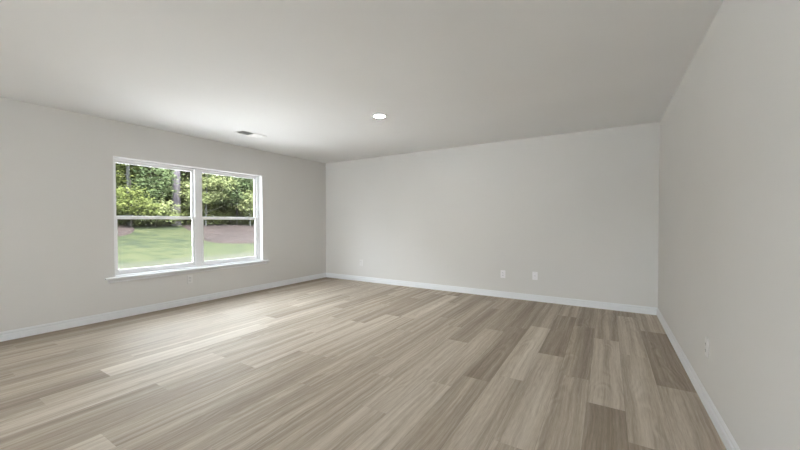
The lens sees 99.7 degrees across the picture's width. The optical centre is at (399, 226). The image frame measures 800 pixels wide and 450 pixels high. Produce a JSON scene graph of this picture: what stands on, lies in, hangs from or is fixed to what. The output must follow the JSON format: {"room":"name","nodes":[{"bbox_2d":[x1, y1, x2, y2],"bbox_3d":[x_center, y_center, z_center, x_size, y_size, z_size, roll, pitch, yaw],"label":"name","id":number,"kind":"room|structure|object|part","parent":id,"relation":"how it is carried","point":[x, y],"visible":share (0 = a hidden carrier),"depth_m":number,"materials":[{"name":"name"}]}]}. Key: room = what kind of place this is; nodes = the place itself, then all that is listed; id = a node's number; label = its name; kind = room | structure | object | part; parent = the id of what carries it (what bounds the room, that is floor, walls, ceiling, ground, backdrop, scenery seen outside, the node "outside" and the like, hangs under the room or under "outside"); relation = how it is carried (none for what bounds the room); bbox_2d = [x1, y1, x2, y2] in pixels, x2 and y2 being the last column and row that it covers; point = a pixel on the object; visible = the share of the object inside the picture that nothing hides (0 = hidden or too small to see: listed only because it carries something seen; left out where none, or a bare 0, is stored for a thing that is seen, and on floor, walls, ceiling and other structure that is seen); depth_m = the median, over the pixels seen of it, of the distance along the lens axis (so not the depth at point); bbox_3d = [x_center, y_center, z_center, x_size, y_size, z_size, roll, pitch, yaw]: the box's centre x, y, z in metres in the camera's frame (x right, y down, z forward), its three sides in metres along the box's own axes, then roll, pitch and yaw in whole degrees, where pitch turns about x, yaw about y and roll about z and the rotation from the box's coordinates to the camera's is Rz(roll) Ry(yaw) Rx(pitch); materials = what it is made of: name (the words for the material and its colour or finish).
{"room":"empty living room","nodes":[
{"label":"empty living room","id":0,"kind":"room"},
{"bbox_2d":[0,97,325,331],"bbox_3d":[-5.318,0.137,2.568,0.170,3.140,13.542,0,1,32],"label":"wall","id":1,"kind":"structure","parent":0,"point":[57,198],"depth_m":4.45,"materials":[{"name":"grey paint"}]},
{"bbox_2d":[0,273,325,341],"bbox_3d":[-3.986,1.219,4.573,0.016,0.108,8.422,0,1,32],"label":"baseboard","id":2,"kind":"structure","parent":1,"relation":"attached to","point":[65,324],"depth_m":4.84,"materials":[{"name":"white paint"}]},
{"bbox_2d":[105,259,269,282],"bbox_3d":[-3.333,0.707,5.674,0.154,0.089,2.580,0,1,32],"label":"trim","id":3,"kind":"structure","parent":1,"relation":"attached to","point":[254,262],"depth_m":5.36,"materials":[{"name":"white paint"}]},
{"bbox_2d":[113,156,262,276],"bbox_3d":[-3.389,-0.160,5.694,0.164,1.672,2.360,0,1,32],"label":"window","id":4,"kind":"structure","parent":1,"relation":"in","point":[195,172],"depth_m":5.66,"materials":[{"name":"white plastic"}]},
{"bbox_3d":[-3.758,-0.539,5.209,0.028,0.828,1.090,0,1,32],"label":"sash","id":5,"kind":"part","parent":4,"relation":"part of","materials":[{"name":"clear glass"}]},
{"bbox_3d":[-3.730,0.248,5.205,0.030,0.810,1.090,0,1,32],"label":"sash","id":6,"kind":"part","parent":4,"relation":"part of","materials":[{"name":"white plastic"}]},
{"bbox_3d":[-3.138,-0.556,6.218,0.028,0.828,1.078,0,1,32],"label":"sash","id":7,"kind":"part","parent":4,"relation":"part of","materials":[{"name":"clear glass"}]},
{"bbox_3d":[-3.110,0.231,6.213,0.030,0.810,1.078,0,1,32],"label":"sash","id":8,"kind":"part","parent":4,"relation":"part of","materials":[{"name":"white plastic"}]},
{"bbox_2d":[187,275,192,283],"bbox_3d":[-3.418,0.853,5.496,0.010,0.136,0.084,0,1,32],"label":"electrical outlet","id":9,"kind":"object","parent":1,"relation":"attached to","point":[189,277],"visible":1,"depth_m":5.49,"materials":[{"name":"grey plastic"}]},
{"bbox_2d":[0,0,723,162],"bbox_3d":[-2.518,-1.510,0.820,6.747,0.200,13.542,0,1,32],"label":"ceiling","id":10,"kind":"structure","parent":0,"point":[310,77],"depth_m":3.03,"materials":[{"name":"paint"}]},
{"bbox_2d":[234,130,265,137],"bbox_3d":[-2.386,-1.476,5.399,0.230,0.014,0.430,0,1,32],"label":"ceiling vent","id":11,"kind":"object","parent":10,"relation":"in","point":[243,132],"visible":1,"depth_m":5.37,"materials":[{"name":"white metal"}]},
{"bbox_2d":[372,113,386,118],"bbox_3d":[-0.272,-1.465,4.475,0.208,0.012,0.208,0,1,32],"label":"recessed light","id":12,"kind":"object","parent":10,"relation":"in","point":[377,115],"visible":1,"depth_m":4.47,"materials":[{"name":"white metal"}]},
{"bbox_2d":[0,277,725,449],"bbox_3d":[-2.514,1.330,0.865,6.407,0.001,13.202,0,1,32],"label":"floor","id":13,"kind":"structure","parent":0,"point":[326,363],"depth_m":2.87,"materials":[{"name":"plastic"}]},
{"bbox_2d":[326,122,659,307],"bbox_3d":[0.985,0.065,6.542,6.407,3.140,0.170,0,1,32],"label":"wall","id":14,"kind":"structure","parent":0,"point":[579,211],"depth_m":5.84,"materials":[{"name":"grey paint"}]},
{"bbox_2d":[326,273,656,314],"bbox_3d":[0.938,1.182,6.481,6.407,0.108,0.016,0,1,32],"label":"baseboard","id":15,"kind":"structure","parent":14,"relation":"attached to","point":[531,297],"depth_m":5.85,"materials":[{"name":"white paint"}]},
{"bbox_2d":[501,270,504,277],"bbox_3d":[1.811,0.831,5.941,0.084,0.136,0.010,0,1,32],"label":"electrical outlet","id":16,"kind":"object","parent":14,"relation":"attached to","point":[502,271],"visible":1,"depth_m":5.94,"materials":[{"name":"white plastic"}]},
{"bbox_2d":[532,272,537,279],"bbox_3d":[2.262,0.822,5.661,0.084,0.136,0.016,0,1,32],"label":"cable plate","id":17,"kind":"object","parent":14,"relation":"attached to","point":[534,274],"visible":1,"depth_m":5.66,"materials":[{"name":"white plastic"}]},
{"bbox_2d":[658,0,799,449],"bbox_3d":[0.286,0.183,-0.875,0.170,3.140,13.542,0,1,32],"label":"wall","id":18,"kind":"structure","parent":0,"point":[729,242],"depth_m":1.84,"materials":[{"name":"grey paint"}]},
{"bbox_2d":[657,308,739,449],"bbox_3d":[0.208,1.298,-0.809,0.016,0.108,13.202,0,1,32],"label":"baseboard","id":19,"kind":"structure","parent":18,"relation":"attached to","point":[719,424],"depth_m":2.48,"materials":[{"name":"white paint"}]},
{"bbox_2d":[705,336,708,357],"bbox_3d":[2.207,0.866,2.432,0.010,0.136,0.084,0,1,32],"label":"electrical outlet","id":20,"kind":"object","parent":18,"relation":"attached to","point":[706,338],"visible":1,"depth_m":2.42,"materials":[{"name":"grey plastic"}]},
{"label":"outside","id":21,"kind":"structure","parent":0,"visible":0},
{"bbox_2d":[117,215,254,225],"bbox_3d":[-35.188,-1.328,39.217,46.030,2.311,110.000,0,1,32],"label":"floor","id":22,"kind":"structure","parent":21,"point":[220,223],"depth_m":30.63,"materials":[{"name":"green plant"}]},
{"bbox_2d":[116,163,139,215],"bbox_3d":[-20.849,-5.795,22.969,6.251,11.827,6.359,0,1,-8],"label":"tree","id":23,"kind":"object","parent":22,"relation":"on","point":[118,165],"visible":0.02,"depth_m":23.70,"materials":[{"name":"green plant"}]},
{"bbox_2d":[126,164,129,225],"bbox_3d":[-19.009,-5.401,23.955,6.148,11.109,5.537,0,1,32],"label":"slender tree","id":24,"kind":"object","parent":22,"relation":"on","point":[127,167],"visible":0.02,"depth_m":23.84,"materials":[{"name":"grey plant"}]},
{"bbox_2d":[116,165,141,215],"bbox_3d":[-22.411,-5.358,25.390,5.586,10.696,5.381,-1,1,-33],"label":"tree","id":25,"kind":"object","parent":22,"relation":"on","point":[134,166],"visible":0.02,"depth_m":26.14,"materials":[{"name":"green plant"}]},
{"bbox_2d":[117,214,142,225],"bbox_3d":[-19.267,-0.385,23.078,2.465,1.176,2.467,0,1,24],"label":"brush","id":26,"kind":"object","parent":22,"relation":"on","point":[124,220],"visible":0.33,"depth_m":23.41,"materials":[{"name":"green plant"}]},
{"bbox_2d":[117,165,157,222],"bbox_3d":[-22.884,-5.704,28.024,5.823,11.150,5.610,-1,1,-45],"label":"tree","id":27,"kind":"object","parent":22,"relation":"on","point":[132,165],"visible":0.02,"depth_m":27.87,"materials":[{"name":"green plant"}]},
{"bbox_2d":[133,219,153,225],"bbox_3d":[-18.499,-0.367,24.218,2.195,1.047,2.196,-1,1,-36],"label":"brush","id":28,"kind":"object","parent":22,"relation":"on","point":[136,221],"visible":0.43,"depth_m":24.09,"materials":[{"name":"green plant"}]},
{"bbox_2d":[121,165,170,222],"bbox_3d":[-21.906,-5.935,28.248,6.186,11.704,6.292,0,1,5],"label":"tree","id":29,"kind":"object","parent":22,"relation":"on","point":[164,201],"visible":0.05,"depth_m":28.11,"materials":[{"name":"green plant"}]},
{"bbox_2d":[134,213,165,225],"bbox_3d":[-18.770,-0.476,25.473,2.700,1.287,2.699,0,1,31],"label":"brush","id":30,"kind":"object","parent":22,"relation":"on","point":[162,213],"visible":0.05,"depth_m":25.38,"materials":[{"name":"green plant"}]},
{"bbox_2d":[118,167,184,225],"bbox_3d":[-18.416,-2.271,24.792,4.291,4.853,3.630,0,1,-2],"label":"broadleaf tree","id":31,"kind":"object","parent":22,"relation":"on","point":[151,178],"visible":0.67,"depth_m":24.76,"materials":[{"name":"green plant"}]},
{"bbox_2d":[141,166,204,222],"bbox_3d":[-20.307,-5.704,29.604,5.900,11.192,6.098,1,1,37],"label":"tree","id":32,"kind":"object","parent":22,"relation":"on","point":[183,207],"visible":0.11,"depth_m":29.65,"materials":[{"name":"green plant"}]},
{"bbox_2d":[156,210,190,225],"bbox_3d":[-17.781,-0.556,26.342,3.331,1.588,3.328,1,1,43],"label":"brush","id":33,"kind":"object","parent":22,"relation":"on","point":[172,212],"visible":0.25,"depth_m":25.93,"materials":[{"name":"green plant"}]},
{"bbox_2d":[170,170,181,225],"bbox_3d":[-17.488,-7.513,26.378,6.230,15.262,6.198,0,1,32],"label":"pine tree","id":34,"kind":"object","parent":22,"relation":"on","point":[176,199],"visible":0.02,"depth_m":26.33,"materials":[{"name":"grey plant"}]},
{"bbox_2d":[169,210,213,224],"bbox_3d":[-16.858,-0.586,27.625,3.426,1.634,3.428,0,1,-2],"label":"brush","id":35,"kind":"object","parent":22,"relation":"on","point":[185,212],"visible":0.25,"depth_m":27.35,"materials":[{"name":"green plant"}]},
{"bbox_2d":[168,171,216,222],"bbox_3d":[-19.795,-6.030,31.945,5.718,11.766,6.193,0,1,31],"label":"tree","id":36,"kind":"object","parent":22,"relation":"on","point":[204,175],"visible":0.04,"depth_m":31.63,"materials":[{"name":"green plant"}]},
{"bbox_2d":[182,214,217,223],"bbox_3d":[-16.664,-0.506,28.064,2.685,1.280,2.683,-1,1,-39],"label":"brush","id":37,"kind":"object","parent":22,"relation":"on","point":[202,214],"visible":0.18,"depth_m":28.12,"materials":[{"name":"green plant"}]},
{"bbox_2d":[204,214,226,224],"bbox_3d":[-16.355,-0.546,29.099,2.771,1.321,2.770,0,1,-20],"label":"brush","id":38,"kind":"object","parent":22,"relation":"on","point":[218,215],"visible":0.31,"depth_m":29.17,"materials":[{"name":"green plant"}]},
{"bbox_2d":[202,178,245,222],"bbox_3d":[-17.474,-6.531,34.767,6.674,12.781,6.430,0,1,-14],"label":"tree","id":39,"kind":"object","parent":22,"relation":"on","point":[212,205],"visible":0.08,"depth_m":33.88,"materials":[{"name":"green plant"}]},
{"bbox_2d":[215,211,242,224],"bbox_3d":[-15.809,-0.645,30.252,3.261,1.555,3.259,-1,1,-43],"label":"brush","id":40,"kind":"object","parent":22,"relation":"on","point":[227,214],"visible":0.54,"depth_m":30.40,"materials":[{"name":"green plant"}]},
{"bbox_2d":[207,175,252,224],"bbox_3d":[-14.503,-3.779,29.884,5.194,7.755,4.790,-1,1,-29],"label":"broadleaf tree","id":41,"kind":"object","parent":22,"relation":"on","point":[237,190],"visible":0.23,"depth_m":29.69,"materials":[{"name":"green plant"}]},
{"bbox_2d":[211,176,253,223],"bbox_3d":[-15.210,-5.397,32.226,5.570,10.667,5.367,1,1,38],"label":"tree","id":42,"kind":"object","parent":22,"relation":"on","point":[233,209],"visible":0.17,"depth_m":31.52,"materials":[{"name":"green plant"}]},
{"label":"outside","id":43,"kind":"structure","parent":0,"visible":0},
{"bbox_2d":[118,226,254,269],"bbox_3d":[-6.972,0.651,21.906,22.891,1.470,110.000,0,1,32],"label":"lawn","id":44,"kind":"structure","parent":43,"point":[146,246],"depth_m":17.24,"materials":[{"name":"green plant"}]},
{"bbox_2d":[117,224,134,235],"bbox_3d":[-18.553,0.218,19.908,6.056,0.717,5.817,0,1,32],"label":"mulch bed","id":45,"kind":"object","parent":44,"relation":"on","point":[122,230],"visible":0.11,"depth_m":20.87,"materials":[{"name":"brown soil"}]},
{"bbox_2d":[116,180,172,226],"bbox_3d":[-18.072,-1.433,22.906,3.838,3.458,4.370,1,1,35],"label":"tree","id":46,"kind":"object","parent":45,"relation":"on","point":[125,198],"visible":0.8,"depth_m":22.42,"materials":[{"name":"green plant"}]},
{"bbox_2d":[123,198,184,226],"bbox_3d":[-17.509,-0.890,23.960,3.530,2.334,4.042,0,1,32],"label":"shrub","id":47,"kind":"object","parent":44,"relation":"on","point":[163,208],"visible":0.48,"depth_m":23.95,"materials":[{"name":"green plant"}]},
{"bbox_2d":[182,224,254,243],"bbox_3d":[-9.495,0.410,27.805,13.809,1.293,10.221,-1,1,-44],"label":"mulch bed","id":48,"kind":"object","parent":44,"relation":"on","point":[233,234],"visible":0.44,"depth_m":23.62,"materials":[{"name":"brown soil"}]},
{"bbox_2d":[172,174,238,225],"bbox_3d":[-15.222,-2.612,26.960,4.647,5.671,4.152,-1,1,-26],"label":"tree","id":49,"kind":"object","parent":48,"relation":"on","point":[217,182],"visible":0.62,"depth_m":26.77,"materials":[{"name":"green plant"}]},
{"bbox_2d":[231,190,253,225],"bbox_3d":[-13.178,-1.539,29.790,3.159,3.532,2.972,-1,1,-36],"label":"tree","id":50,"kind":"object","parent":48,"relation":"on","point":[249,210],"visible":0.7,"depth_m":29.48,"materials":[{"name":"green plant"}]}
]}

